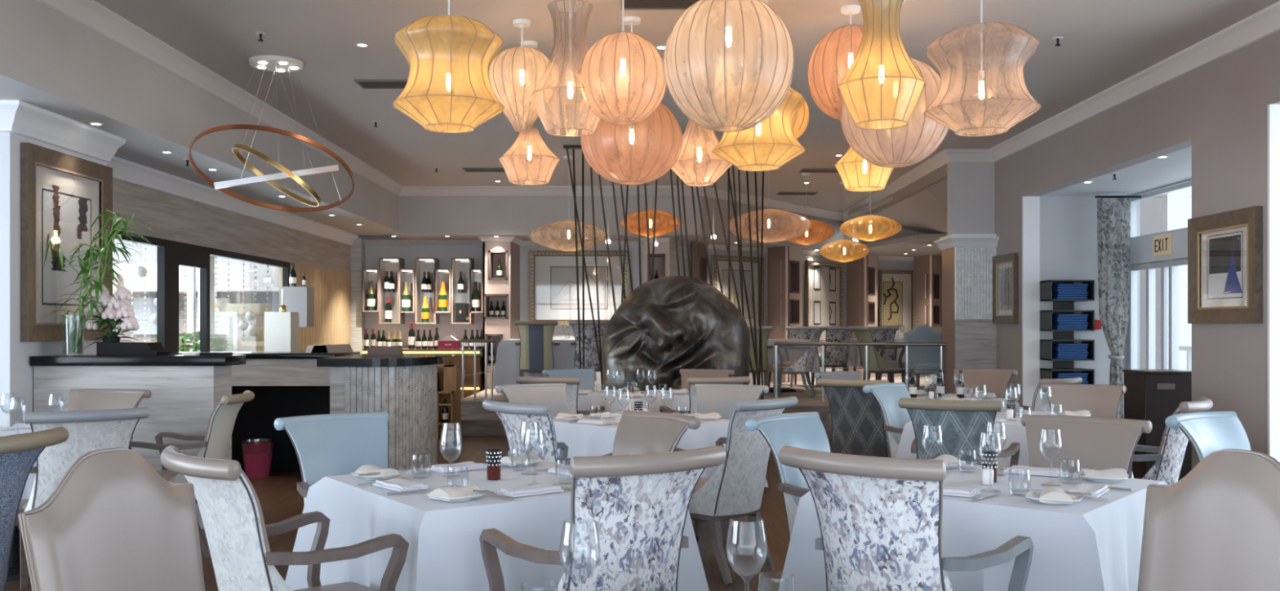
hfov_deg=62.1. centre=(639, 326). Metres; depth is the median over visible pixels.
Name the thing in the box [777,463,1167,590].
tablecloth
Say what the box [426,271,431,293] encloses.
wine bottle
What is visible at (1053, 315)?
folded cloth
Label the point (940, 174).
beam
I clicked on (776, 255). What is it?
wall
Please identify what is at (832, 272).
print
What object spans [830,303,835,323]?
print
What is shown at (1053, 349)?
folded cloth
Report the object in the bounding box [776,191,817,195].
ceiling vent
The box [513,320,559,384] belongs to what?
dining chair
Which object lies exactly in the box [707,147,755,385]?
rod
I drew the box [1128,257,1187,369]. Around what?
door
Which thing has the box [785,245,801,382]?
wall column
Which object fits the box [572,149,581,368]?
rod
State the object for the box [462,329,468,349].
wine bottle
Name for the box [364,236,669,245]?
trim
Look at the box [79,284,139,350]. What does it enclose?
flower bouquet
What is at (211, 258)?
column
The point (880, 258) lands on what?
trim
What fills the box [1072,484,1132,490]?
table knife
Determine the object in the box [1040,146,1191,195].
ceiling
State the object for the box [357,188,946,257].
ceiling
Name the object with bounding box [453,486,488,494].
table knife
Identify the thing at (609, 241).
pendant
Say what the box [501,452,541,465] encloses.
napkin
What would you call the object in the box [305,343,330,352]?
rolled napkin
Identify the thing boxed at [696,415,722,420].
plate
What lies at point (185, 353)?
card holder
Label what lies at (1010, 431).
tablecloth
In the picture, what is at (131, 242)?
curtain
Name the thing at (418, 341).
wine bottle
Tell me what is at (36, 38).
wall
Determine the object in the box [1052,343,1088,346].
folded cloth
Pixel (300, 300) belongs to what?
cube shelf
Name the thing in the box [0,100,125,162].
trim
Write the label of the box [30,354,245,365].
countertop
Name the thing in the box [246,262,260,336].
lantern
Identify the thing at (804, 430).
dining chair
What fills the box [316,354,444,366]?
countertop
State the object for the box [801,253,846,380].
wall panel
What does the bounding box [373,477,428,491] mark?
folded napkin
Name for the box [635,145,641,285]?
rod
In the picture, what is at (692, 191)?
rod
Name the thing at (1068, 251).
wall
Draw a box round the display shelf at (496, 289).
[482,241,510,388]
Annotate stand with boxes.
[437,364,460,439]
[437,391,454,441]
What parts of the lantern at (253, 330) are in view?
globe, cord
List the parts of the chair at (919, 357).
leg, leg, backrest, seat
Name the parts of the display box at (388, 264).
panel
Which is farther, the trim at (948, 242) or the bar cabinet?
the bar cabinet
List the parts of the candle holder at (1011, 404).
red glass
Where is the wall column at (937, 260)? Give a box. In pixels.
[924,254,942,376]
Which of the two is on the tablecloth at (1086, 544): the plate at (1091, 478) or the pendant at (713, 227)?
the plate at (1091, 478)
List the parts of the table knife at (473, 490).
handle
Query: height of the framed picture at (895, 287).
1.370 m
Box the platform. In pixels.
[460,374,936,439]
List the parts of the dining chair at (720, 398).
leg, backrest, leg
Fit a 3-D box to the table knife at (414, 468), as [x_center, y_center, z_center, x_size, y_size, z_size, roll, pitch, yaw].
[-0.865,0.573,4.233,0.017,0.007,0.205,0,0,-32]
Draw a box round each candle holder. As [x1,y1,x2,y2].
[485,448,501,479]
[626,380,634,392]
[633,401,643,410]
[929,384,937,398]
[981,450,997,482]
[1006,400,1015,417]
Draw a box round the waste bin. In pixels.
[241,441,273,478]
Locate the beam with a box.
[843,163,946,229]
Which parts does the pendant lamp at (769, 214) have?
wire frame, cord, lamp shade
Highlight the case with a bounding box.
[455,302,466,322]
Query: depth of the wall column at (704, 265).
17.05 m
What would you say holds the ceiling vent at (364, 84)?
in the ceiling at (1104, 43)
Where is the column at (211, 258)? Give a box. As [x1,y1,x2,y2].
[197,255,214,351]
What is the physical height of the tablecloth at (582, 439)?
0.417 m
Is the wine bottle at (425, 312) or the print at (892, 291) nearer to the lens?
the wine bottle at (425, 312)
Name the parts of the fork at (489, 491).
handle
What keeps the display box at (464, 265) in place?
attached to the wall at (444, 253)
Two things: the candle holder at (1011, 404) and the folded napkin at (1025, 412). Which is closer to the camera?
the candle holder at (1011, 404)
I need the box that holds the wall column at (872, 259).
[859,253,877,377]
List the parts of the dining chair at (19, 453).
arm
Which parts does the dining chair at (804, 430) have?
arm, backrest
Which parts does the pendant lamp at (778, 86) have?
bulb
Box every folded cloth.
[1052,284,1088,287]
[1052,286,1087,289]
[1052,288,1087,292]
[1052,291,1088,294]
[1052,293,1087,297]
[1052,297,1087,299]
[1052,314,1088,316]
[1052,316,1087,319]
[1052,319,1087,321]
[1052,321,1088,324]
[1052,324,1087,327]
[1052,327,1087,329]
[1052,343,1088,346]
[1052,346,1087,348]
[1052,348,1087,351]
[1052,351,1088,354]
[1052,353,1087,356]
[1052,355,1087,359]
[1052,372,1088,375]
[1052,374,1087,377]
[1052,377,1087,380]
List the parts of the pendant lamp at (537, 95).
cord, bulb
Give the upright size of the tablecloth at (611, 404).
0.417 m
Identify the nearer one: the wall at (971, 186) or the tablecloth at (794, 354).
the wall at (971, 186)
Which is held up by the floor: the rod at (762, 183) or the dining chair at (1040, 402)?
the dining chair at (1040, 402)
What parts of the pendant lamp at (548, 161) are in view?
wire frame, cord, lamp shade, bulb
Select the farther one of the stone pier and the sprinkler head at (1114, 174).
the stone pier
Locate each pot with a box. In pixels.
[928,391,933,399]
[982,467,994,484]
[1006,408,1013,418]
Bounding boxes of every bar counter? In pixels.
[30,354,245,528]
[170,351,359,471]
[316,354,444,470]
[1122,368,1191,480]
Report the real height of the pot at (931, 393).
0.058 m
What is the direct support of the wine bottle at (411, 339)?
on the countertop
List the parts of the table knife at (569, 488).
blade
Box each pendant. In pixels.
[605,219,610,244]
[654,236,657,245]
[711,209,715,239]
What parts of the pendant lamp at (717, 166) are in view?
cord, wire frame, lamp shade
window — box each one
[112,230,290,351]
[112,263,279,351]
[1129,181,1191,265]
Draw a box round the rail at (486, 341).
[460,338,494,399]
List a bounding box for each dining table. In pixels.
[7,525,30,581]
[768,387,795,391]
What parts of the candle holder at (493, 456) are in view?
red glass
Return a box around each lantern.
[134,244,146,277]
[151,313,156,324]
[238,320,248,330]
[244,311,255,320]
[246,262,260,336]
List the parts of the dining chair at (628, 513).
arm, backrest, arm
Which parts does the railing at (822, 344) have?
post, post, handrail, post, post, post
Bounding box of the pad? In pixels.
[199,351,233,355]
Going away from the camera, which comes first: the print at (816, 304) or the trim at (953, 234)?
the trim at (953, 234)
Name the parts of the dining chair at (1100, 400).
backrest, arm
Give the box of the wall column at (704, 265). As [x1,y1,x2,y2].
[692,241,707,283]
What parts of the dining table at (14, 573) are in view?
plate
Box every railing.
[120,340,233,343]
[773,342,946,401]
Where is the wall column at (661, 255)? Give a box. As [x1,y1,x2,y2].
[643,242,669,283]
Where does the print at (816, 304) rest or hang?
attached to the framed picture at (824, 281)
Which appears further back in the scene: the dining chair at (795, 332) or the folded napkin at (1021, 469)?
the dining chair at (795, 332)
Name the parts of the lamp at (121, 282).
lamp shade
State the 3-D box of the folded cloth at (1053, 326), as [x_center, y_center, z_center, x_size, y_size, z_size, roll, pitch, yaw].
[4.587,-0.013,11.385,0.320,0.027,0.240,0,0,0]
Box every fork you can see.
[357,476,408,484]
[482,489,514,499]
[1060,471,1077,477]
[1083,496,1109,500]
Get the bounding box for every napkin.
[10,423,31,428]
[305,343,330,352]
[354,464,399,478]
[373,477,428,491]
[428,461,487,472]
[429,484,480,501]
[495,483,563,497]
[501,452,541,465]
[547,465,571,475]
[555,412,583,419]
[577,388,592,392]
[577,418,615,424]
[586,392,614,396]
[588,412,622,417]
[594,389,619,392]
[621,386,637,391]
[622,391,641,396]
[644,392,668,396]
[645,389,669,393]
[669,388,688,393]
[693,412,719,419]
[916,389,927,395]
[933,453,959,467]
[942,395,959,399]
[942,485,980,497]
[944,393,972,397]
[959,397,982,400]
[973,392,995,397]
[995,417,1006,422]
[1003,465,1065,476]
[1018,410,1056,415]
[1039,485,1072,503]
[1062,409,1090,416]
[1064,483,1109,497]
[1080,467,1128,479]
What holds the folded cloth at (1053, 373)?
on the folded cloth at (1053, 375)
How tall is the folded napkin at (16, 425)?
0.020 m
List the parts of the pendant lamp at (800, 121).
cord, lamp shade, wire frame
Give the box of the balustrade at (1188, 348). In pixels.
[1178,346,1191,370]
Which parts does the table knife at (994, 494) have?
handle, blade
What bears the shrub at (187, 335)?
on the floor
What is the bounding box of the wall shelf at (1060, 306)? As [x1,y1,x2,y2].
[1040,280,1094,384]
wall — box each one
[0,0,398,226]
[112,177,351,273]
[364,244,482,355]
[391,195,853,252]
[482,241,484,390]
[510,241,519,339]
[520,245,643,386]
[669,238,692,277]
[707,248,768,381]
[768,245,789,382]
[846,254,867,377]
[877,259,913,375]
[913,254,933,376]
[942,247,955,394]
[946,162,995,235]
[995,30,1279,469]
[1040,193,1167,408]
[1129,229,1187,265]
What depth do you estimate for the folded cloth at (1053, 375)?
11.27 m
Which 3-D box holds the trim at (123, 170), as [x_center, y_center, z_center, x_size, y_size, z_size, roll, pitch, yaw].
[-4.400,-1.335,12.190,0.121,0.150,8.420,0,0,0]
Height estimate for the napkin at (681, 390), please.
0.039 m
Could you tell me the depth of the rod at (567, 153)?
12.30 m
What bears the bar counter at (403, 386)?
on the floor
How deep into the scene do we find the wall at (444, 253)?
16.62 m
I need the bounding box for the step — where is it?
[460,416,506,435]
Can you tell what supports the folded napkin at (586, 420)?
on the tablecloth at (582, 439)
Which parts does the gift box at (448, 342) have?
lid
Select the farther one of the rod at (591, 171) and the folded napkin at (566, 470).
the rod at (591, 171)
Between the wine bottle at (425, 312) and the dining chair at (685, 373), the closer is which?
the dining chair at (685, 373)
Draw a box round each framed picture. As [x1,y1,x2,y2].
[20,142,112,342]
[528,250,629,325]
[711,254,764,326]
[804,260,843,342]
[878,270,913,337]
[991,252,1017,323]
[1187,205,1262,324]
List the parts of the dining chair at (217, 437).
seat, arm, arm, leg, backrest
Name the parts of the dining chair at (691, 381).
arm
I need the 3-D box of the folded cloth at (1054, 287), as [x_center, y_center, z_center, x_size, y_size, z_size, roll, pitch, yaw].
[4.587,-0.417,11.385,0.320,0.027,0.240,0,0,0]
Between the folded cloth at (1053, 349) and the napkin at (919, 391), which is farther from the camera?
the folded cloth at (1053, 349)
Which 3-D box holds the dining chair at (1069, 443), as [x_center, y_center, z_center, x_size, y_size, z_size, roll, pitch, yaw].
[1.765,0.865,4.400,0.585,0.944,0.710,0,0,37]
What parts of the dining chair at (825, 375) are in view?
backrest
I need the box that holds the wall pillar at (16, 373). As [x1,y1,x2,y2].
[0,132,106,426]
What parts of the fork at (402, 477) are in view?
handle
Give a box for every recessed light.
[88,122,103,125]
[160,151,173,153]
[355,43,368,47]
[655,45,665,49]
[1156,155,1168,158]
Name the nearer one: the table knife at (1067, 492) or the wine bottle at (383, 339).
the table knife at (1067, 492)
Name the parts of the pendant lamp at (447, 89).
cord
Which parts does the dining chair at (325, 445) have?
arm, backrest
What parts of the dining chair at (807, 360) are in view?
leg, leg, seat, seat frame, arm, arm, leg, leg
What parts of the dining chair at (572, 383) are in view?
arm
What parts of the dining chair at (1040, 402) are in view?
arm, backrest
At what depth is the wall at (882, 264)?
20.53 m
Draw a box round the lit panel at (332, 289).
[279,262,351,351]
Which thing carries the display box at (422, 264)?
attached to the wall at (444, 253)
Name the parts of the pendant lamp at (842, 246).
wire frame, cord, lamp shade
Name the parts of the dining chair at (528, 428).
arm, backrest, arm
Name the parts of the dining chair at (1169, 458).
arm, arm, backrest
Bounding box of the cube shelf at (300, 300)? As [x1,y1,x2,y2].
[279,286,314,327]
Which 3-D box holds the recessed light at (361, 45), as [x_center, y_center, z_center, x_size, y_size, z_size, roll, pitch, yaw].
[-2.037,-2.066,7.802,0.096,0.006,0.096,0,0,0]
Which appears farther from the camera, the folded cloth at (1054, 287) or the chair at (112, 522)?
the folded cloth at (1054, 287)
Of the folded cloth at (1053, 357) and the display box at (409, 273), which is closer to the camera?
the folded cloth at (1053, 357)
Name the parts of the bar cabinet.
cabinet door, cabinet door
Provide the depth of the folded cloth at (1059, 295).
11.27 m
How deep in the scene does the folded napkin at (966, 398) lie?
8.32 m
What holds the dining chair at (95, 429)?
on the floor
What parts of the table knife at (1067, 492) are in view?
handle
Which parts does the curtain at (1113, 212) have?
rod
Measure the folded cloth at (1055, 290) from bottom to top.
0.027 m
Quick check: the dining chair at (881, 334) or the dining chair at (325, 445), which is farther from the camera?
the dining chair at (881, 334)
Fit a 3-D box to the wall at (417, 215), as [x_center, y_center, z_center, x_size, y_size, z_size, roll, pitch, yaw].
[0.609,-1.715,16.829,8.609,0.710,2.265,0,0,-28]
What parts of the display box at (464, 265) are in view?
panel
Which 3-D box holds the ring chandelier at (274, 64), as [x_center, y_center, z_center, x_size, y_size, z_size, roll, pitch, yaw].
[-2.862,-1.513,8.300,1.232,1.112,1.148,0,0,0]
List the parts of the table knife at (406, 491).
handle, blade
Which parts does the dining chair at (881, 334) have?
arm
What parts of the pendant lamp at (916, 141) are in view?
lamp shade, wire frame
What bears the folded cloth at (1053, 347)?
on the folded cloth at (1053, 349)
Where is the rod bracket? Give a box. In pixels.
[563,145,582,149]
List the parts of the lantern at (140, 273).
globe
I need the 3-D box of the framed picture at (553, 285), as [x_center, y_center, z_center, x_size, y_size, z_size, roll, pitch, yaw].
[-0.958,-0.616,16.759,1.580,1.182,0.061,0,0,0]
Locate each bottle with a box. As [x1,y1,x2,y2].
[289,262,296,286]
[302,271,306,286]
[363,328,368,349]
[366,280,375,311]
[370,328,375,347]
[376,329,381,346]
[381,329,386,346]
[383,271,389,291]
[385,296,391,322]
[385,330,391,346]
[389,271,394,292]
[391,330,396,346]
[396,330,402,346]
[401,281,410,311]
[408,322,415,348]
[415,329,421,349]
[421,271,427,292]
[421,296,429,322]
[421,329,426,348]
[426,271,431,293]
[427,329,432,349]
[434,327,439,348]
[437,372,440,391]
[438,281,447,311]
[441,398,448,422]
[457,271,463,292]
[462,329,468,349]
[469,329,474,348]
[471,281,479,311]
[475,329,479,349]
[479,329,484,348]
[488,301,493,316]
[488,344,494,363]
[495,301,499,316]
[496,258,502,277]
[501,301,505,316]
[653,270,658,279]
[908,369,916,397]
[936,368,944,397]
[956,369,964,398]
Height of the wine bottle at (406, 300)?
0.462 m
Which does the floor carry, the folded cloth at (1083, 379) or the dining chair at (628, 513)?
the dining chair at (628, 513)
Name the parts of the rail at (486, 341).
post, post, handrail, post, post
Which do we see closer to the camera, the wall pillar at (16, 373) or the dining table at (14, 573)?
the dining table at (14, 573)
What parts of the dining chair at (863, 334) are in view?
arm, leg, seat frame, leg, arm, seat, leg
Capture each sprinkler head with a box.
[182,158,190,166]
[255,31,266,41]
[372,120,379,127]
[1052,36,1063,46]
[1110,173,1119,179]
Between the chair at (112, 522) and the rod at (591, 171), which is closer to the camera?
the chair at (112, 522)
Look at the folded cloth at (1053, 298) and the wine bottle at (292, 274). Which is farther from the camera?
the wine bottle at (292, 274)
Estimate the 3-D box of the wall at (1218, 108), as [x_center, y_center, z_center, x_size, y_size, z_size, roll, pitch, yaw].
[4.250,-0.370,5.500,0.160,3.400,14.000,0,0,0]
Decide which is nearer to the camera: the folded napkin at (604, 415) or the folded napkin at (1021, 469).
the folded napkin at (1021, 469)
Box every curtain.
[131,242,268,349]
[1094,195,1141,418]
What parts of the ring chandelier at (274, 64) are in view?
ceiling plate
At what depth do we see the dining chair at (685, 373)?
9.89 m
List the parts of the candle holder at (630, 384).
red glass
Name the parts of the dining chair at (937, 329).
leg, backrest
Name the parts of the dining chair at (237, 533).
backrest, arm, seat, arm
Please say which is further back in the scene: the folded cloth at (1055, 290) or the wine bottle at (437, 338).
the wine bottle at (437, 338)
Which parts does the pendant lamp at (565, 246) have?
lamp shade, cord, wire frame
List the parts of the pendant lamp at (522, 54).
bulb, cord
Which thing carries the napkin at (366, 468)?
on the plate at (369, 477)
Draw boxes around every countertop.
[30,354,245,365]
[170,351,359,359]
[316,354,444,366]
[362,348,482,351]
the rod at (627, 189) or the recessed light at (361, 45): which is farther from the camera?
the rod at (627, 189)
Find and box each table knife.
[358,470,408,475]
[386,488,435,494]
[413,466,434,474]
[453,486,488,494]
[553,484,571,489]
[597,423,616,426]
[971,492,1000,501]
[996,465,1009,470]
[1026,488,1092,495]
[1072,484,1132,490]
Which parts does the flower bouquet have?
pot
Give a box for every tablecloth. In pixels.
[0,426,36,523]
[284,460,709,590]
[493,339,596,386]
[552,415,768,487]
[577,390,689,416]
[749,338,821,373]
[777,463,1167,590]
[846,337,905,367]
[895,411,1133,478]
[916,394,1021,413]
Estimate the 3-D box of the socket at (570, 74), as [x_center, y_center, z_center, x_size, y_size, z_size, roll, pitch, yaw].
[-0.420,-1.502,6.400,0.036,0.060,0.036,0,0,0]
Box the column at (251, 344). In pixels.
[226,303,271,351]
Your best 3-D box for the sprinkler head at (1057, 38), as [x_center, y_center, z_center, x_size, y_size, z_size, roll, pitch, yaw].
[2.992,-2.042,7.614,0.076,0.055,0.076,0,0,0]
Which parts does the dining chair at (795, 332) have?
leg, leg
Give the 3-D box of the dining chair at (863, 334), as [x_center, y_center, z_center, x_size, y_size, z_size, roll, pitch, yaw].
[3.242,0.465,14.583,0.710,0.944,0.585,0,0,-18]
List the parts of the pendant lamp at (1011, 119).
cord, bulb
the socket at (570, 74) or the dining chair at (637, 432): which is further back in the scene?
the socket at (570, 74)
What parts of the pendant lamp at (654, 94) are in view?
cord, bulb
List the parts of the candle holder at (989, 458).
red glass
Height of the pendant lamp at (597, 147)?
1.103 m
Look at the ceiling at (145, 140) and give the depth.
8.66 m
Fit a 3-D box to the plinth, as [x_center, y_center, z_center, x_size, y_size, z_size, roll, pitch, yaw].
[-4.141,0.578,12.300,0.300,1.503,0.300,0,0,0]
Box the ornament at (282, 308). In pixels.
[279,288,286,311]
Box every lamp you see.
[112,240,125,294]
[391,0,504,133]
[488,18,554,133]
[498,40,559,185]
[529,155,608,251]
[531,0,608,137]
[578,0,666,125]
[580,16,682,185]
[620,208,679,237]
[663,0,794,132]
[671,31,732,186]
[711,0,805,171]
[726,170,810,243]
[774,38,809,138]
[778,173,834,244]
[807,4,863,120]
[819,182,869,262]
[834,146,893,191]
[837,0,925,129]
[839,191,902,241]
[840,0,952,168]
[924,0,1040,137]
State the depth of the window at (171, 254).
10.19 m
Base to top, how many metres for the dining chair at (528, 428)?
0.963 m
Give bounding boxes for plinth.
[264,311,298,351]
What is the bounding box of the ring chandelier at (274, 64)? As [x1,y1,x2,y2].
[188,55,354,212]
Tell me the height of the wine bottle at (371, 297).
0.462 m
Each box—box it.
[311,343,353,352]
[362,268,378,312]
[366,345,404,355]
[378,257,404,324]
[397,268,415,313]
[415,257,439,324]
[434,268,451,313]
[437,335,460,349]
[451,257,474,324]
[469,268,482,313]
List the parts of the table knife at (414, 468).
handle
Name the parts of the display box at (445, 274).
panel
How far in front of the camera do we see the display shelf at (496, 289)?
16.00 m
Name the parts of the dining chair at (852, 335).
backrest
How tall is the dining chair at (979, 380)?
0.973 m
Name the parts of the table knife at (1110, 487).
handle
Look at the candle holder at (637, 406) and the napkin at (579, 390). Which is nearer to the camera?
the candle holder at (637, 406)
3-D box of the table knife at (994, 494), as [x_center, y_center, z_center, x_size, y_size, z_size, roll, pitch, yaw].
[1.175,0.573,3.602,0.017,0.007,0.205,0,0,43]
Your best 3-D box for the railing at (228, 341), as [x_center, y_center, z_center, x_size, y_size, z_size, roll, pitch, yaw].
[-8.000,0.770,16.200,5.400,1.120,0.060,0,0,0]
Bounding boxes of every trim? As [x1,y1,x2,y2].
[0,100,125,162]
[36,0,1279,221]
[106,155,358,244]
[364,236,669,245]
[460,400,828,420]
[707,244,768,252]
[801,248,843,256]
[877,256,913,260]
[933,236,999,250]
[939,233,996,239]
[954,247,993,319]
[955,247,995,319]
[955,319,996,394]
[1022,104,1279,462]
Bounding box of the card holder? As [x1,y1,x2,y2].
[182,351,199,355]
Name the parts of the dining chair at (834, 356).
leg, seat frame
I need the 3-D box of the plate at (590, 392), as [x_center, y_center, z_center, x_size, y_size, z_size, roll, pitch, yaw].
[-0.493,0.567,9.130,0.172,0.021,0.172,0,0,34]
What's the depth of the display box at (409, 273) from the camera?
16.36 m
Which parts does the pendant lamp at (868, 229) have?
wire frame, lamp shade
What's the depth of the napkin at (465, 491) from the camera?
3.52 m
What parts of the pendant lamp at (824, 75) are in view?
cord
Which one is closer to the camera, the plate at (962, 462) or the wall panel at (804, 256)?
the plate at (962, 462)
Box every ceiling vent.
[353,80,407,88]
[462,168,505,172]
[620,0,714,9]
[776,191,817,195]
[798,168,838,173]
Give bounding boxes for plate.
[351,470,404,479]
[425,491,484,501]
[500,458,544,466]
[553,416,586,421]
[577,391,594,394]
[617,388,639,391]
[621,394,644,397]
[667,391,688,394]
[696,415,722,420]
[916,392,928,395]
[927,458,966,468]
[973,395,995,398]
[1025,490,1083,504]
[1061,413,1091,416]
[1077,472,1128,482]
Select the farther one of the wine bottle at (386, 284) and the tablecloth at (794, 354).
the wine bottle at (386, 284)
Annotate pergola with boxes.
[186,266,195,351]
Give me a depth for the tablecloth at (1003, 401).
8.59 m
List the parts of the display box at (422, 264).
panel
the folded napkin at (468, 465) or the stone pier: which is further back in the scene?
the stone pier
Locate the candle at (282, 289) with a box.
[281,288,284,302]
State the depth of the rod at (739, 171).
12.36 m
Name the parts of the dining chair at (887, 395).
backrest, arm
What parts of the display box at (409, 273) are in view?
panel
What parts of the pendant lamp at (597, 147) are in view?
wire frame, lamp shade, cord, bulb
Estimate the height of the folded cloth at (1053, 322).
0.027 m
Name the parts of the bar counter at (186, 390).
panel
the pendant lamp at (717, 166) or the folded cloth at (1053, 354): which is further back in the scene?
the folded cloth at (1053, 354)
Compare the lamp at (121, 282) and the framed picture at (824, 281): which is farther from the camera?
the framed picture at (824, 281)
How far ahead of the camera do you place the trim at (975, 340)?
12.44 m
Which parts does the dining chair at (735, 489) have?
arm, seat, leg, leg, seat frame, backrest, arm, leg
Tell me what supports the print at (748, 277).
attached to the framed picture at (722, 260)
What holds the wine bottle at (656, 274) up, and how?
in the wall column at (661, 255)
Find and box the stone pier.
[351,238,364,354]
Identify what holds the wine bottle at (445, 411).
on the stand at (446, 431)
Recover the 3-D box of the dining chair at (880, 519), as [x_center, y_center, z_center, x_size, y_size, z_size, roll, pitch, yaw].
[0.775,0.842,3.114,0.555,0.992,0.674,0,0,42]
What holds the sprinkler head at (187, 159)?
attached to the ceiling at (145, 140)
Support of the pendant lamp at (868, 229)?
hanging from the ceiling at (1104, 43)
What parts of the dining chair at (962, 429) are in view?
arm, arm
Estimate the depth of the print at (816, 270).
19.03 m
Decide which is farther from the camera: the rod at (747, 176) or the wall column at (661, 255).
the wall column at (661, 255)
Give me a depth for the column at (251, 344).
14.84 m
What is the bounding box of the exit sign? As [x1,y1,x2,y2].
[1153,233,1171,256]
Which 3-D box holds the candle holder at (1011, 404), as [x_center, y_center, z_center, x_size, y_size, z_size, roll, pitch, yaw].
[2.369,0.521,6.788,0.059,0.112,0.058,0,0,0]
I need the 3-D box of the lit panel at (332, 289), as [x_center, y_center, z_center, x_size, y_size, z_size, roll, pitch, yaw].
[-4.520,0.255,14.950,0.120,2.150,2.900,0,0,0]
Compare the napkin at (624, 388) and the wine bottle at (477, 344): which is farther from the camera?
the wine bottle at (477, 344)
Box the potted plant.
[43,209,155,355]
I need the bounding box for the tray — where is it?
[96,342,170,355]
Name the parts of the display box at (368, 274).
panel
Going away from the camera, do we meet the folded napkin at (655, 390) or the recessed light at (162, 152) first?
the recessed light at (162, 152)
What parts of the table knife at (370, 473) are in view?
handle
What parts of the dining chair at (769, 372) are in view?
leg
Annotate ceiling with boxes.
[0,60,398,236]
[93,0,1279,212]
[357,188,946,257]
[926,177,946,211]
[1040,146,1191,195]
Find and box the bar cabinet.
[362,348,482,399]
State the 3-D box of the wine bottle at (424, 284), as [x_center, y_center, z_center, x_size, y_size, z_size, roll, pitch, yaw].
[-3.318,-0.694,16.380,0.090,0.323,0.090,0,0,0]
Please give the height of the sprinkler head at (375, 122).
0.055 m
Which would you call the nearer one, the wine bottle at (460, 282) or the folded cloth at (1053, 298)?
the folded cloth at (1053, 298)
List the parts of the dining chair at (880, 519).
arm, backrest, arm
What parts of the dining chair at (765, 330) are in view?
seat frame, leg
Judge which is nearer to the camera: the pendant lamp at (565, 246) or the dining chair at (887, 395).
the dining chair at (887, 395)
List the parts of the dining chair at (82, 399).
backrest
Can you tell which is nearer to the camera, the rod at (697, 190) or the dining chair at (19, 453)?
the dining chair at (19, 453)
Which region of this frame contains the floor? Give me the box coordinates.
[4,435,831,590]
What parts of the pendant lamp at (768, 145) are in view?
cord, wire frame, lamp shade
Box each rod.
[565,148,603,386]
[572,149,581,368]
[582,151,584,368]
[590,166,603,390]
[598,173,616,311]
[608,156,626,298]
[616,145,633,291]
[621,150,630,302]
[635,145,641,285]
[643,160,651,280]
[651,160,657,279]
[669,168,679,275]
[675,174,685,276]
[679,156,690,277]
[690,181,702,280]
[691,146,712,285]
[696,146,723,293]
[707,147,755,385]
[727,168,730,300]
[727,168,770,454]
[732,164,744,317]
[737,169,743,306]
[746,171,759,399]
[754,171,764,399]
[758,171,764,383]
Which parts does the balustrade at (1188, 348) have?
rail, post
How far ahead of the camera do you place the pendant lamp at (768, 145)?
6.52 m
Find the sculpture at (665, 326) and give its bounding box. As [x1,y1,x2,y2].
[601,275,750,391]
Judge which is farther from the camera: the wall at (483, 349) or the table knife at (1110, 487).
the wall at (483, 349)
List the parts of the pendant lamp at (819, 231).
wire frame, lamp shade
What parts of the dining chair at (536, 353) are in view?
leg, seat frame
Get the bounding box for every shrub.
[152,331,230,351]
[191,338,233,351]
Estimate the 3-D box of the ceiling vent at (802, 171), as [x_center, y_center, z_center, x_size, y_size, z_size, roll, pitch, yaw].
[2.418,-2.063,14.043,0.600,0.012,0.300,0,0,0]
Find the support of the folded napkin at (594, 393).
on the tablecloth at (611, 404)
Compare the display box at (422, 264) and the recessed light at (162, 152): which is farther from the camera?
the display box at (422, 264)
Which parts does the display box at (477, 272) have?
panel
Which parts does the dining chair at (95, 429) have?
seat, leg, arm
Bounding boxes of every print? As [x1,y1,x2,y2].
[42,188,91,306]
[550,266,608,309]
[722,269,752,318]
[814,267,819,288]
[814,302,819,323]
[830,269,835,289]
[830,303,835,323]
[883,281,902,326]
[999,266,1012,310]
[1207,231,1242,299]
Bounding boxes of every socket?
[567,71,573,83]
[697,138,702,148]
[724,15,732,28]
[977,71,984,82]
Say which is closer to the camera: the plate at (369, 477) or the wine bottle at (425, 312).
the plate at (369, 477)
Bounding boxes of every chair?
[0,426,69,590]
[14,407,149,590]
[17,447,205,590]
[67,388,151,439]
[129,390,254,558]
[160,445,408,590]
[273,411,389,503]
[479,445,726,590]
[482,399,612,465]
[495,382,566,418]
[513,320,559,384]
[515,376,604,414]
[542,368,595,391]
[568,320,608,371]
[612,409,700,455]
[659,376,750,413]
[674,395,797,584]
[679,368,734,393]
[693,383,768,541]
[745,411,830,538]
[747,326,773,394]
[752,336,771,386]
[772,326,827,396]
[778,445,1033,590]
[786,326,820,386]
[811,326,853,385]
[813,370,862,408]
[817,378,890,457]
[847,331,877,379]
[848,326,905,383]
[858,326,899,382]
[862,382,911,457]
[897,397,1020,466]
[903,324,941,390]
[929,326,942,384]
[953,368,1017,398]
[1019,377,1082,411]
[1021,414,1152,474]
[1040,383,1134,478]
[1131,396,1213,484]
[1137,448,1279,590]
[1164,411,1251,462]

